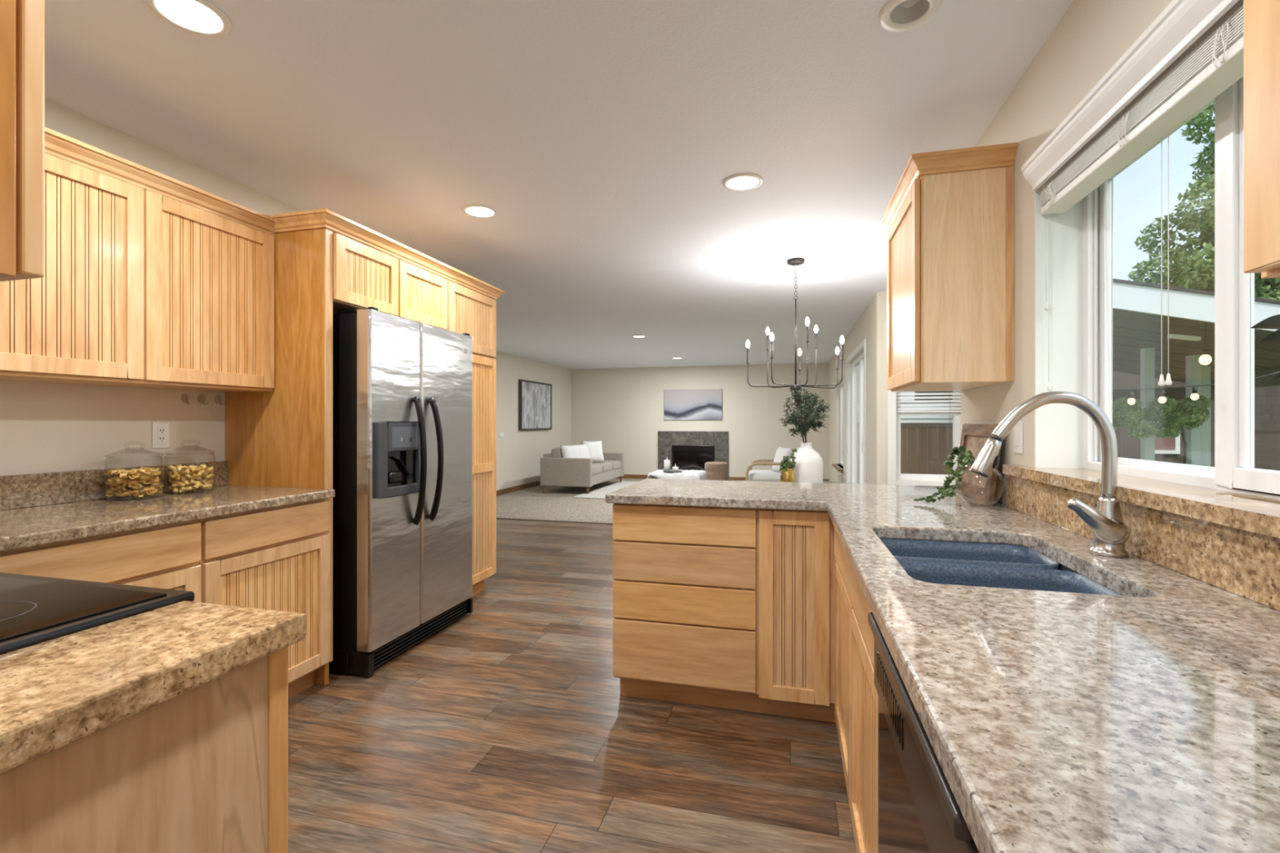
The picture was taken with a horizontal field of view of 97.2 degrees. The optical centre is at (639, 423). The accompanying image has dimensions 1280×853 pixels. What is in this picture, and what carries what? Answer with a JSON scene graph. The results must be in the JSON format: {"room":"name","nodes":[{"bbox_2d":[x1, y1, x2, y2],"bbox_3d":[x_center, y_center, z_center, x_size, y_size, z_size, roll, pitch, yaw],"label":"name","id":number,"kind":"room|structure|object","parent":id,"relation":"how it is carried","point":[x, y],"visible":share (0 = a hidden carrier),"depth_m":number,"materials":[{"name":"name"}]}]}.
{"room":"kitchen","nodes":[
{"label":"kitchen","id":0,"kind":"room"},
{"bbox_2d":[0,98,302,475],"bbox_3d":[-2.180,0.005,2.444,0.100,2.430,3.620,0,0,15],"label":"wall","id":1,"kind":"structure","parent":0,"point":[45,427],"depth_m":2.31,"materials":[{"name":"beige paint"}]},
{"bbox_2d":[0,461,227,510],"bbox_3d":[-2.291,0.245,1.787,0.020,0.120,2.033,0,0,15],"label":"backsplash","id":2,"kind":"structure","parent":1,"relation":"attached to","point":[30,490],"depth_m":2.15,"materials":[{"name":"stone"}]},
{"bbox_2d":[0,127,275,391],"bbox_3d":[-2.017,-0.556,2.186,0.346,0.809,1.123,0,0,15],"label":"upper cabinet","id":3,"kind":"object","parent":1,"relation":"attached to","point":[153,279],"visible":0.94,"depth_m":2.13,"materials":[{"name":"brown wood"}]},
{"bbox_2d":[151,422,169,448],"bbox_3d":[-2.112,0.054,2.488,0.009,0.112,0.070,0,0,15],"label":"wall outlet","id":4,"kind":"object","parent":1,"relation":"attached to","point":[160,431],"visible":1,"depth_m":2.48,"materials":[{"name":"white plastic"}]},
{"bbox_2d":[157,426,165,443],"bbox_3d":[-2.110,0.054,2.488,0.003,0.072,0.034,0,0,15],"label":"socket","id":5,"kind":"object","parent":4,"relation":"attached to","point":[161,430],"depth_m":2.49,"materials":[{"name":"white plastic"}]},
{"bbox_2d":[493,351,571,490],"bbox_3d":[-2.644,0.005,8.708,0.100,2.430,8.500,0,0,15],"label":"wall","id":6,"kind":"structure","parent":0,"point":[519,453],"depth_m":10.41,"materials":[{"name":"beige paint"}]},
{"bbox_2d":[496,480,540,495],"bbox_3d":[-2.571,1.169,8.751,0.020,0.089,8.180,0,0,15],"label":"baseboard","id":7,"kind":"structure","parent":6,"relation":"attached to","point":[518,487],"depth_m":10.11,"materials":[{"name":"brown wood"}]},
{"bbox_2d":[518,379,551,430],"bbox_3d":[-1.997,-0.330,10.854,0.060,0.924,1.360,0,0,15],"label":"wall art","id":8,"kind":"object","parent":6,"relation":"attached to","point":[535,398],"visible":1,"depth_m":10.74,"materials":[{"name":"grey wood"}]},
{"bbox_2d":[44,0,1073,369],"bbox_3d":[-0.442,-1.260,4.614,6.440,0.100,15.300,0,0,15],"label":"ceiling","id":9,"kind":"structure","parent":0,"point":[603,138],"depth_m":2.27,"materials":[{"name":"white paint"}]},
{"bbox_2d":[145,0,231,36],"bbox_3d":[-1.326,-1.206,1.662,0.200,0.008,0.200,0,0,15],"label":"recessed light","id":10,"kind":"object","parent":9,"relation":"in","point":[199,17],"visible":1,"depth_m":1.67,"materials":[{"name":"white paint"}]},
{"bbox_2d":[462,204,497,217],"bbox_3d":[-0.912,-1.206,3.217,0.200,0.008,0.200,0,0,15],"label":"recessed light","id":11,"kind":"object","parent":9,"relation":"in","point":[478,211],"visible":1,"depth_m":3.21,"materials":[{"name":"white paint"}]},
{"bbox_2d":[722,173,763,191],"bbox_3d":[0.516,-1.206,2.832,0.200,0.008,0.200,0,0,15],"label":"recessed light","id":12,"kind":"object","parent":9,"relation":"in","point":[744,181],"visible":1,"depth_m":2.82,"materials":[{"name":"white paint"}]},
{"bbox_2d":[746,257,844,391],"bbox_3d":[1.190,-0.716,4.232,0.797,0.988,0.622,0,0,-17],"label":"chandelier","id":13,"kind":"object","parent":9,"relation":"hanging from","point":[797,261],"visible":0.99,"depth_m":4.18,"materials":[{"name":"brown metal"}]},
{"bbox_2d":[878,0,942,31],"bbox_3d":[0.790,-1.241,1.653,0.170,0.078,0.170,0,0,15],"label":"ceiling light","id":14,"kind":"object","parent":9,"relation":"attached to","point":[900,11],"visible":1,"depth_m":1.69,"materials":[{"name":"white paint"}]},
{"bbox_2d":[496,478,644,523],"bbox_3d":[0.437,1.267,9.397,5.510,0.106,5.400,0,0,15],"label":"floor","id":15,"kind":"structure","parent":0,"point":[557,503],"depth_m":8.38,"materials":[{"name":"beige carpet"}]},
{"bbox_2d":[540,447,623,493],"bbox_3d":[-1.022,0.817,10.592,0.920,0.794,2.030,0,0,15],"label":"sofa","id":16,"kind":"object","parent":15,"relation":"on","point":[556,470],"visible":0.77,"depth_m":9.68,"materials":[{"name":"grey fabric"}]},
{"bbox_2d":[551,447,562,457],"bbox_3d":[-1.391,0.595,10.072,0.219,0.350,0.589,0,0,15],"label":"cushion","id":17,"kind":"object","parent":16,"relation":"on","point":[556,452],"depth_m":9.80,"materials":[{"name":"grey fabric"}]},
{"bbox_2d":[560,444,580,457],"bbox_3d":[-1.206,0.565,9.891,0.380,0.363,0.198,0,0,-44],"label":"throw pillow","id":18,"kind":"object","parent":16,"relation":"on","point":[567,451],"visible":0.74,"depth_m":9.82,"materials":[{"name":"white fabric"}]},
{"bbox_2d":[577,444,590,457],"bbox_3d":[-1.061,0.565,10.246,0.198,0.363,0.380,0,0,35],"label":"throw pillow","id":19,"kind":"object","parent":16,"relation":"on","point":[584,451],"visible":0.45,"depth_m":10.22,"materials":[{"name":"white fabric"}]},
{"bbox_2d":[581,440,604,462],"bbox_3d":[-0.884,0.540,10.644,0.430,0.411,0.208,0,0,-32],"label":"throw pillow","id":20,"kind":"object","parent":16,"relation":"on","point":[595,448],"visible":0.68,"depth_m":10.60,"materials":[{"name":"white fabric"}]},
{"bbox_2d":[592,464,602,475],"bbox_3d":[-1.096,0.825,9.995,0.740,0.150,0.593,0,0,15],"label":"seat cushion","id":21,"kind":"object","parent":16,"relation":"on","point":[597,468],"depth_m":9.95,"materials":[{"name":"grey fabric"}]},
{"bbox_2d":[592,462,612,472],"bbox_3d":[-0.945,0.825,10.572,0.740,0.150,0.593,0,0,15],"label":"seat cushion","id":22,"kind":"object","parent":16,"relation":"on","point":[606,466],"depth_m":10.49,"materials":[{"name":"grey fabric"}]},
{"bbox_2d":[600,460,621,469],"bbox_3d":[-0.793,0.825,11.149,0.740,0.150,0.593,0,0,15],"label":"seat cushion","id":23,"kind":"object","parent":16,"relation":"on","point":[616,464],"depth_m":11.00,"materials":[{"name":"grey fabric"}]},
{"bbox_2d":[573,480,637,499],"bbox_3d":[0.410,1.204,10.083,2.468,0.020,2.627,0,0,15],"label":"area rug","id":24,"kind":"object","parent":15,"relation":"on","point":[599,493],"visible":0.27,"depth_m":9.92,"materials":[{"name":"white fabric"}]},
{"bbox_2d":[704,462,728,480],"bbox_3d":[1.423,0.963,10.534,0.430,0.460,0.430,0,0,15],"label":"ottoman","id":25,"kind":"object","parent":24,"relation":"on","point":[714,470],"visible":0.71,"depth_m":10.35,"materials":[{"name":"beige fabric"}]},
{"bbox_3d":[0.645,1.013,9.498,0.840,0.360,0.800,0,0,15],"label":"ottoman","id":26,"kind":"object","parent":24,"relation":"on","visible":0},
{"bbox_2d":[647,469,706,479],"bbox_3d":[0.636,0.949,9.464,0.946,0.289,0.887,0,0,15],"label":"throw blanket","id":27,"kind":"object","parent":26,"relation":"on","point":[659,473],"visible":0.73,"depth_m":9.13,"materials":[{"name":"white fabric"}]},
{"bbox_2d":[662,470,682,472],"bbox_3d":[0.539,0.797,9.371,0.340,0.012,0.340,0,0,15],"label":"tray","id":28,"kind":"object","parent":27,"relation":"on","point":[670,471],"visible":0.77,"depth_m":9.31,"materials":[{"name":"grey metal"}]},
{"bbox_2d":[663,457,670,471],"bbox_3d":[0.449,0.677,9.363,0.104,0.241,0.104,0,0,15],"label":"candle","id":29,"kind":"object","parent":28,"relation":"on","point":[666,462],"visible":0.98,"depth_m":9.32,"materials":[{"name":"white wax"}]},
{"bbox_2d":[672,463,678,471],"bbox_3d":[0.584,0.732,9.307,0.100,0.131,0.100,0,0,15],"label":"candle","id":30,"kind":"object","parent":28,"relation":"on","point":[675,468],"visible":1,"depth_m":9.27,"materials":[{"name":"white wax"}]},
{"bbox_2d":[745,447,799,479],"bbox_3d":[2.127,0.787,8.735,0.922,0.859,0.790,0,0,15],"label":"armchair","id":31,"kind":"object","parent":15,"relation":"on","point":[755,474],"visible":0.29,"depth_m":8.47,"materials":[{"name":"white fabric"}]},
{"bbox_2d":[748,469,781,479],"bbox_3d":[2.071,0.820,8.751,0.760,0.140,0.680,0,0,15],"label":"seat cushion","id":32,"kind":"object","parent":31,"relation":"on","point":[755,474],"depth_m":8.48,"materials":[{"name":"white fabric"}]},
{"bbox_2d":[772,446,792,472],"bbox_3d":[2.164,0.560,8.592,0.194,0.382,0.400,0,0,-14],"label":"throw pillow","id":33,"kind":"object","parent":31,"relation":"on","point":[781,451],"visible":0.62,"depth_m":8.54,"materials":[{"name":"white fabric"}]},
{"bbox_2d":[288,519,856,852],"bbox_3d":[-1.128,1.270,2.002,6.240,0.100,9.700,0,0,15],"label":"floor","id":34,"kind":"structure","parent":0,"point":[508,727],"depth_m":2.08,"materials":[{"name":"brown wood"}]},
{"bbox_2d":[0,572,194,654],"bbox_3d":[-1.228,0.746,0.790,0.762,0.908,0.697,0,0,15],"label":"cooktop","id":35,"kind":"object","parent":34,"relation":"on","point":[34,610],"visible":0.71,"depth_m":0.91,"materials":[{"name":"black glass"}]},
{"bbox_2d":[0,519,201,602],"bbox_3d":[-1.958,0.782,1.845,0.632,0.876,0.573,0,0,15],"label":"base cabinet","id":36,"kind":"object","parent":34,"relation":"on","point":[168,557],"visible":0.16,"depth_m":1.81,"materials":[{"name":"brown wood"}]},
{"bbox_2d":[0,646,288,852],"bbox_3d":[-0.754,0.784,0.630,0.222,0.872,0.634,0,0,15],"label":"base cabinet","id":37,"kind":"object","parent":34,"relation":"on","point":[204,768],"visible":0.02,"depth_m":0.74,"materials":[{"name":"brown wood"}]},
{"bbox_2d":[0,600,306,774],"bbox_3d":[-0.741,0.326,0.632,0.256,0.042,0.643,0,0,15],"label":"countertop","id":38,"kind":"structure","parent":37,"relation":"on","point":[55,694],"depth_m":0.72,"materials":[{"name":"stone"}]},
{"bbox_2d":[199,498,329,698],"bbox_3d":[-1.810,0.782,2.408,0.632,0.876,0.588,0,0,15],"label":"base cabinet","id":39,"kind":"object","parent":34,"relation":"on","point":[277,558],"visible":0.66,"depth_m":2.36,"materials":[{"name":"brown wood"}]},
{"bbox_2d":[0,485,334,551],"bbox_3d":[-1.866,0.324,1.661,0.904,0.038,2.061,0,0,15],"label":"countertop","id":40,"kind":"structure","parent":39,"relation":"on","point":[36,526],"depth_m":1.97,"materials":[{"name":"stone"}]},
{"bbox_2d":[104,441,164,501],"bbox_3d":[-2.042,0.189,2.280,0.178,0.230,0.177,0,0,18],"label":"pasta jar","id":41,"kind":"object","parent":40,"relation":"on","point":[140,482],"visible":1,"depth_m":2.24,"materials":[{"name":"clear glass"}]},
{"bbox_2d":[164,440,215,493],"bbox_3d":[-1.985,0.189,2.491,0.176,0.231,0.176,0,0,15],"label":"pasta jar","id":42,"kind":"object","parent":40,"relation":"on","point":[199,477],"visible":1,"depth_m":2.45,"materials":[{"name":"clear glass"}]},
{"bbox_2d":[225,208,453,685],"bbox_3d":[-1.612,0.123,3.128,0.651,2.194,1.005,0,0,15],"label":"tall cabinet","id":43,"kind":"object","parent":34,"relation":"on","point":[326,262],"visible":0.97,"depth_m":2.69,"materials":[{"name":"brown wood"}]},
{"bbox_2d":[328,306,472,677],"bbox_3d":[-1.465,0.328,3.209,0.775,1.785,0.925,0,0,15],"label":"refrigerator","id":44,"kind":"object","parent":34,"relation":"on","point":[402,388],"visible":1,"depth_m":2.86,"materials":[{"name":"silver metal"}]},
{"bbox_2d":[445,267,504,595],"bbox_3d":[-1.399,0.123,3.936,0.651,2.194,0.662,0,0,15],"label":"pantry cabinet","id":45,"kind":"object","parent":34,"relation":"on","point":[471,301],"visible":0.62,"depth_m":3.95,"materials":[{"name":"brown wood"}]},
{"bbox_2d":[496,517,613,524],"bbox_3d":[0.148,1.214,6.682,4.690,0.012,0.040,0,0,15],"label":"trim","id":46,"kind":"structure","parent":34,"relation":"on","point":[496,517],"depth_m":6.99,"materials":[{"name":"brown wood"}]},
{"bbox_2d":[613,503,835,722],"bbox_3d":[0.413,0.782,2.619,0.952,0.876,0.584,0,0,15],"label":"base cabinet","id":47,"kind":"object","parent":34,"relation":"on","point":[730,608],"visible":0.98,"depth_m":2.34,"materials":[{"name":"brown wood"}]},
{"bbox_2d":[604,478,1279,852],"bbox_3d":[0.353,0.324,1.288,1.549,0.038,3.370,0,0,15],"label":"countertop","id":48,"kind":"structure","parent":47,"relation":"on","point":[1145,718],"depth_m":0.67,"materials":[{"name":"stone"}]},
{"bbox_2d":[954,423,1001,504],"bbox_3d":[1.379,0.154,2.311,0.054,0.306,0.450,0,0,15],"label":"picture frame","id":49,"kind":"object","parent":48,"relation":"on","point":[974,437],"visible":0.66,"depth_m":2.30,"materials":[{"name":"brown wood"}]},
{"bbox_2d":[960,435,989,488],"bbox_3d":[1.383,0.154,2.309,0.029,0.200,0.350,0,0,15],"label":"print","id":50,"kind":"object","parent":49,"relation":"attached to","point":[971,480],"depth_m":2.34},
{"bbox_2d":[956,462,1004,506],"bbox_3d":[1.255,0.223,2.085,0.152,0.161,0.152,0,0,15],"label":"vase","id":51,"kind":"object","parent":48,"relation":"on","point":[964,467],"visible":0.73,"depth_m":2.05,"materials":[{"name":"clear glass"}]},
{"bbox_2d":[913,445,975,502],"bbox_3d":[1.153,0.192,2.125,0.232,0.212,0.142,0,0,15],"label":"vine","id":52,"kind":"object","parent":51,"relation":"in","point":[965,456],"visible":0.98,"depth_m":2.11,"materials":[{"name":"green plant"}]},
{"bbox_2d":[880,538,1121,595],"bbox_3d":[0.802,0.448,1.333,0.429,0.211,0.632,0,0,15],"label":"sink","id":53,"kind":"object","parent":48,"relation":"in","point":[943,562],"visible":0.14,"depth_m":1.38,"materials":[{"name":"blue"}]},
{"bbox_2d":[969,391,1130,557],"bbox_3d":[0.963,0.115,1.327,0.324,0.380,0.105,0,0,15],"label":"faucet","id":54,"kind":"object","parent":48,"relation":"on","point":[1110,533],"visible":1,"depth_m":1.30,"materials":[{"name":"silver metal"}]},
{"bbox_2d":[743,479,857,484],"bbox_3d":[1.148,0.845,4.093,1.240,0.750,1.240,0,0,15],"label":"dining table","id":55,"kind":"object","parent":34,"relation":"on","point":[765,480],"visible":0.06,"depth_m":4.57,"materials":[{"name":"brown wood"}]},
{"bbox_2d":[780,468,795,482],"bbox_3d":[1.024,0.391,3.908,0.100,0.157,0.095,0,0,15],"label":"vase","id":56,"kind":"object","parent":55,"relation":"on","point":[789,477],"visible":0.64,"depth_m":3.87,"materials":[{"name":"gold metal"}]},
{"bbox_2d":[778,448,797,480],"bbox_3d":[1.027,0.291,3.907,0.123,0.230,0.115,0,0,15],"label":"trailing plant","id":57,"kind":"object","parent":56,"relation":"in","point":[784,464],"visible":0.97,"depth_m":3.89,"materials":[{"name":"green plant"}]},
{"bbox_2d":[790,442,822,483],"bbox_3d":[1.193,0.305,4.050,0.230,0.327,0.230,0,0,15],"label":"vase","id":58,"kind":"object","parent":55,"relation":"on","point":[808,468],"visible":0.66,"depth_m":3.96,"materials":[{"name":"white ceramic"}]},
{"bbox_2d":[779,388,831,443],"bbox_3d":[1.170,-0.027,4.021,0.357,0.455,0.312,0,0,34],"label":"branches","id":59,"kind":"object","parent":58,"relation":"in","point":[807,420],"visible":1,"depth_m":4.02,"materials":[{"name":"green plant"}]},
{"bbox_2d":[834,527,999,852],"bbox_3d":[0.909,0.784,1.615,0.602,0.872,1.254,0,0,15],"label":"base cabinet","id":60,"kind":"object","parent":34,"relation":"on","point":[855,694],"visible":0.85,"depth_m":1.52,"materials":[{"name":"brown wood"}]},
{"bbox_2d":[867,612,979,852],"bbox_3d":[0.652,0.787,0.717,0.604,0.866,0.606,0,0,15],"label":"dishwasher","id":61,"kind":"object","parent":34,"relation":"on","point":[919,811],"visible":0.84,"depth_m":0.78,"materials":[{"name":"black"}]},
{"bbox_2d":[571,362,828,479],"bbox_3d":[1.136,0.005,12.057,5.710,2.430,0.100,0,0,15],"label":"wall","id":62,"kind":"structure","parent":0,"point":[622,409],"depth_m":12.01,"materials":[{"name":"beige paint"}]},
{"bbox_2d":[615,474,648,479],"bbox_3d":[-0.567,1.169,12.443,1.980,0.089,0.020,0,0,15],"label":"baseboard","id":63,"kind":"structure","parent":62,"relation":"attached to","point":[625,476],"depth_m":12.31,"materials":[{"name":"brown wood"}]},
{"bbox_2d":[663,389,722,419],"bbox_3d":[1.121,-0.393,11.991,1.245,0.645,0.034,0,0,15],"label":"wall art","id":64,"kind":"object","parent":62,"relation":"attached to","point":[678,404],"visible":1,"depth_m":11.97},
{"bbox_2d":[657,431,728,480],"bbox_3d":[1.112,0.695,11.965,1.520,1.039,0.090,0,0,15],"label":"fireplace","id":65,"kind":"object","parent":62,"relation":"attached to","point":[691,450],"visible":0.74,"depth_m":11.98,"materials":[{"name":"grey stone"}]},
{"bbox_2d":[728,476,829,480],"bbox_3d":[2.823,1.169,11.552,1.990,0.089,0.020,0,0,15],"label":"baseboard","id":66,"kind":"structure","parent":62,"relation":"attached to","point":[731,478],"depth_m":11.75,"materials":[{"name":"brown wood"}]},
{"bbox_2d":[828,291,887,484],"bbox_3d":[3.057,0.005,8.290,0.120,2.430,6.410,0,0,15],"label":"wall","id":67,"kind":"structure","parent":0,"point":[871,326],"depth_m":5.65,"materials":[{"name":"beige paint"}]},
{"bbox_2d":[831,463,843,471],"bbox_3d":[3.166,0.705,8.960,0.130,0.030,1.280,0,0,15],"label":"trim","id":68,"kind":"structure","parent":67,"relation":"attached to","point":[837,466],"depth_m":8.81,"materials":[{"name":"brown wood"}]},
{"bbox_2d":[840,381,843,466],"bbox_3d":[3.253,0.005,8.938,0.050,1.376,1.217,0,0,15],"label":"window","id":69,"kind":"structure","parent":67,"relation":"in","point":[842,382],"depth_m":9.46,"materials":[{"name":"white plastic"}]},
{"bbox_2d":[846,338,866,484],"bbox_3d":[2.636,0.164,6.858,0.065,2.113,1.945,0,0,15],"label":"trim","id":70,"kind":"structure","parent":67,"relation":"attached to","point":[863,344],"depth_m":7.71,"materials":[{"name":"white paint"}]},
{"bbox_2d":[851,352,863,484],"bbox_3d":[2.666,0.200,6.850,0.124,2.046,1.805,0,0,15],"label":"door","id":71,"kind":"structure","parent":67,"relation":"in","point":[857,366],"depth_m":7.30,"materials":[{"name":"white plastic"}]},
{"bbox_2d":[896,479,955,481],"bbox_3d":[2.669,0.005,5.141,0.730,2.430,0.120,0,0,15],"label":"wall","id":72,"kind":"structure","parent":0,"point":[896,479],"depth_m":5.12,"materials":[{"name":"beige paint"}]},
{"bbox_2d":[887,390,955,485],"bbox_3d":[2.579,-0.150,5.093,0.640,1.506,0.018,0,0,15],"label":"trim","id":73,"kind":"structure","parent":72,"relation":"attached to","point":[891,396],"depth_m":5.15,"materials":[{"name":"white paint"}]},
{"bbox_2d":[896,391,960,480],"bbox_3d":[2.625,-0.155,5.171,0.550,1.356,0.064,0,0,15],"label":"window","id":74,"kind":"structure","parent":72,"relation":"in","point":[956,415],"depth_m":5.14,"materials":[{"name":"white plastic"}]},
{"bbox_2d":[896,391,960,453],"bbox_3d":[2.611,-0.278,5.117,0.540,1.095,0.039,0,0,15],"label":"window blind","id":75,"kind":"object","parent":74,"relation":"attached to","point":[949,393],"visible":0.21,"depth_m":5.11,"materials":[{"name":"white plastic"}]},
{"bbox_2d":[960,0,1172,505],"bbox_3d":[0.812,0.005,-0.332,0.160,2.430,6.170,0,0,15],"label":"wall","id":76,"kind":"structure","parent":0,"point":[1091,37],"depth_m":1.89,"materials":[{"name":"beige paint"}]},
{"bbox_2d":[881,142,1017,391],"bbox_3d":[1.262,-0.575,2.380,0.347,0.846,0.686,0,0,15],"label":"upper cabinet","id":77,"kind":"object","parent":76,"relation":"attached to","point":[948,218],"visible":1,"depth_m":2.10,"materials":[{"name":"brown wood"}]},
{"bbox_2d":[1013,421,1022,453],"bbox_3d":[1.336,0.050,1.995,0.008,0.115,0.072,0,0,15],"label":"light switch","id":78,"kind":"object","parent":76,"relation":"attached to","point":[1018,428],"visible":0.88,"depth_m":1.98,"materials":[{"name":"white plastic"}]},
{"bbox_2d":[1035,186,1083,468],"bbox_3d":[1.213,-0.330,1.243,0.135,0.959,1.259,0,0,15],"label":"trim","id":79,"kind":"structure","parent":76,"relation":"attached to","point":[1059,427],"depth_m":1.85,"materials":[{"name":"white paint"}]},
{"bbox_2d":[1021,0,1239,190],"bbox_3d":[1.116,-0.805,1.232,0.046,0.080,1.290,0,0,15],"label":"window blind valance","id":80,"kind":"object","parent":76,"relation":"attached to","point":[1181,23],"depth_m":1.31,"materials":[{"name":"white paint"}]},
{"bbox_2d":[1002,464,1279,538],"bbox_3d":[1.200,0.164,1.282,0.179,0.034,1.490,0,0,15],"label":"window sill","id":81,"kind":"structure","parent":76,"relation":"attached to","point":[1258,514],"depth_m":1.17,"materials":[{"name":"stone"}]},
{"bbox_2d":[1250,314,1279,379],"bbox_3d":[1.123,-0.040,0.930,0.084,0.373,0.254,0,0,15],"label":"leafy plant","id":82,"kind":"object","parent":81,"relation":"on","point":[1273,322],"visible":1,"depth_m":1.02,"materials":[{"name":"plant"}]},
{"bbox_2d":[1006,474,1279,610],"bbox_3d":[1.005,0.243,0.759,0.020,0.122,2.680,0,0,15],"label":"backsplash","id":83,"kind":"structure","parent":76,"relation":"attached to","point":[1246,564],"depth_m":1.13,"materials":[{"name":"stone"}]},
{"bbox_2d":[1083,76,1279,498],"bbox_3d":[1.305,-0.330,1.218,0.065,0.966,1.260,0,0,15],"label":"window","id":84,"kind":"structure","parent":76,"relation":"in","point":[1234,470],"depth_m":1.24,"materials":[{"name":"white plastic"}]},
{"bbox_2d":[1040,0,1243,391],"bbox_3d":[1.185,-0.446,1.249,0.079,0.716,1.238,0,0,15],"label":"window blind","id":85,"kind":"object","parent":84,"relation":"attached to","point":[1213,63],"visible":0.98,"depth_m":1.29,"materials":[{"name":"white plastic"}]},
{"bbox_2d":[1243,0,1279,278],"bbox_3d":[0.674,-0.551,0.103,0.327,0.798,0.942,0,0,15],"label":"upper cabinet","id":86,"kind":"object","parent":76,"relation":"attached to","point":[1261,18],"visible":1,"depth_m":0.57,"materials":[{"name":"brown wood"}]},
{"bbox_3d":[-1.670,0.005,0.490,1.880,2.430,0.100,0,0,15],"label":"wall","id":87,"kind":"structure","parent":0,"visible":0},
{"bbox_2d":[0,0,44,281],"bbox_3d":[-0.791,-0.551,0.481,0.225,0.798,0.327,0,0,15],"label":"upper cabinet","id":88,"kind":"object","parent":87,"relation":"attached to","point":[22,22],"visible":1,"depth_m":0.59,"materials":[{"name":"brown wood"}]},
{"label":"outside","id":89,"kind":"structure","parent":0,"visible":0},
{"bbox_3d":[12.848,1.870,9.549,60.000,0.200,65.000,0,0,15],"label":"ground","id":90,"kind":"structure","parent":89,"visible":0},
{"bbox_2d":[900,422,952,474],"bbox_3d":[4.676,0.858,8.392,2.720,1.725,0.070,0,0,15],"label":"fence","id":91,"kind":"object","parent":90,"relation":"on","point":[928,443],"visible":0.1,"depth_m":8.49,"materials":[{"name":"brown wood"}]},
{"bbox_2d":[900,391,952,473],"bbox_3d":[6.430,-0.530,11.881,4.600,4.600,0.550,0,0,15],"label":"house","id":92,"kind":"structure","parent":90,"relation":"on","point":[904,418],"depth_m":11.87,"materials":[{"name":"white"}]},
{"bbox_2d":[914,278,1279,466],"bbox_3d":[6.745,-0.001,7.766,4.900,3.542,4.550,0,0,15],"label":"neighboring house","id":93,"kind":"structure","parent":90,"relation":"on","point":[1136,305],"depth_m":7.35,"materials":[{"name":"grey"}]},
{"bbox_2d":[1167,333,1200,341],"bbox_3d":[5.968,-0.940,6.187,0.318,0.073,0.060,0,0,1],"label":"light","id":94,"kind":"object","parent":93,"relation":"hanging from","point":[1176,336],"visible":0.98,"depth_m":6.16,"materials":[{"name":"white paint"}]},
{"bbox_2d":[1198,321,1211,364],"bbox_3d":[6.068,-0.881,6.057,0.100,0.518,0.100,0,0,15],"label":"string light","id":95,"kind":"object","parent":93,"relation":"hanging from","point":[1205,359],"visible":0.99,"depth_m":6.04,"materials":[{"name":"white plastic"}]},
{"bbox_2d":[1112,396,1156,457],"bbox_3d":[6.177,0.712,7.301,0.743,2.118,0.458,0,0,15],"label":"shrub","id":96,"kind":"object","parent":90,"relation":"on","point":[1124,414],"visible":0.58,"depth_m":7.17,"materials":[{"name":"green plant"}]},
{"bbox_2d":[1140,395,1213,464],"bbox_3d":[6.924,0.697,7.259,0.770,2.148,0.442,0,0,7],"label":"shrub","id":97,"kind":"object","parent":90,"relation":"on","point":[1172,415],"visible":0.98,"depth_m":7.18,"materials":[{"name":"green plant"}]},
{"bbox_2d":[1112,370,1279,471],"bbox_3d":[10.224,0.145,10.187,7.800,3.250,0.500,0,0,15],"label":"fence","id":98,"kind":"object","parent":90,"relation":"on","point":[1267,399],"visible":0.2,"depth_m":9.97,"materials":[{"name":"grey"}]},
{"bbox_2d":[1127,102,1279,300],"bbox_3d":[15.113,-3.753,12.756,7.138,11.057,3.754,0,0,10],"label":"tree","id":99,"kind":"object","parent":90,"relation":"on","point":[1185,272],"visible":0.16,"depth_m":12.94,"materials":[{"name":"green plant"}]},
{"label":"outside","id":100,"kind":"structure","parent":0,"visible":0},
{"bbox_2d":[1112,371,1279,390],"bbox_3d":[5.062,-0.504,5.494,3.003,0.362,0.012,0,0,15],"label":"cable","id":101,"kind":"object","parent":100,"point":[1278,371],"visible":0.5,"depth_m":5.45,"materials":[{"name":"black plastic"}]},
{"bbox_2d":[1127,391,1135,404],"bbox_3d":[4.837,-0.258,5.553,0.060,0.154,0.060,0,0,15],"label":"string light","id":102,"kind":"object","parent":101,"relation":"hanging from","point":[1131,401],"visible":1,"depth_m":5.54,"materials":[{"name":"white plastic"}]},
{"bbox_2d":[1128,391,1133,398],"bbox_3d":[4.837,-0.275,5.553,0.036,0.060,0.034,0,0,15],"label":"socket","id":103,"kind":"object","parent":102,"relation":"attached to","point":[1131,393],"depth_m":5.54,"materials":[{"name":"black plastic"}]},
{"bbox_2d":[1158,388,1166,403],"bbox_3d":[5.082,-0.264,5.489,0.060,0.142,0.060,0,0,15],"label":"string light","id":104,"kind":"object","parent":101,"relation":"hanging from","point":[1162,399],"visible":1,"depth_m":5.47,"materials":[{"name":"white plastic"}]},
{"bbox_2d":[1160,390,1164,396],"bbox_3d":[5.082,-0.287,5.489,0.036,0.060,0.034,0,0,15],"label":"socket","id":105,"kind":"object","parent":104,"relation":"attached to","point":[1162,392],"depth_m":5.48,"materials":[{"name":"black plastic"}]},
{"bbox_2d":[1190,386,1199,399],"bbox_3d":[5.332,-0.282,5.423,0.060,0.124,0.060,0,0,15],"label":"string light","id":106,"kind":"object","parent":101,"relation":"hanging from","point":[1194,396],"visible":1,"depth_m":5.41,"materials":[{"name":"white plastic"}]},
{"bbox_2d":[1191,386,1197,393],"bbox_3d":[5.332,-0.314,5.423,0.036,0.060,0.034,0,0,15],"label":"socket","id":107,"kind":"object","parent":106,"relation":"attached to","point":[1194,389],"depth_m":5.41,"materials":[{"name":"black plastic"}]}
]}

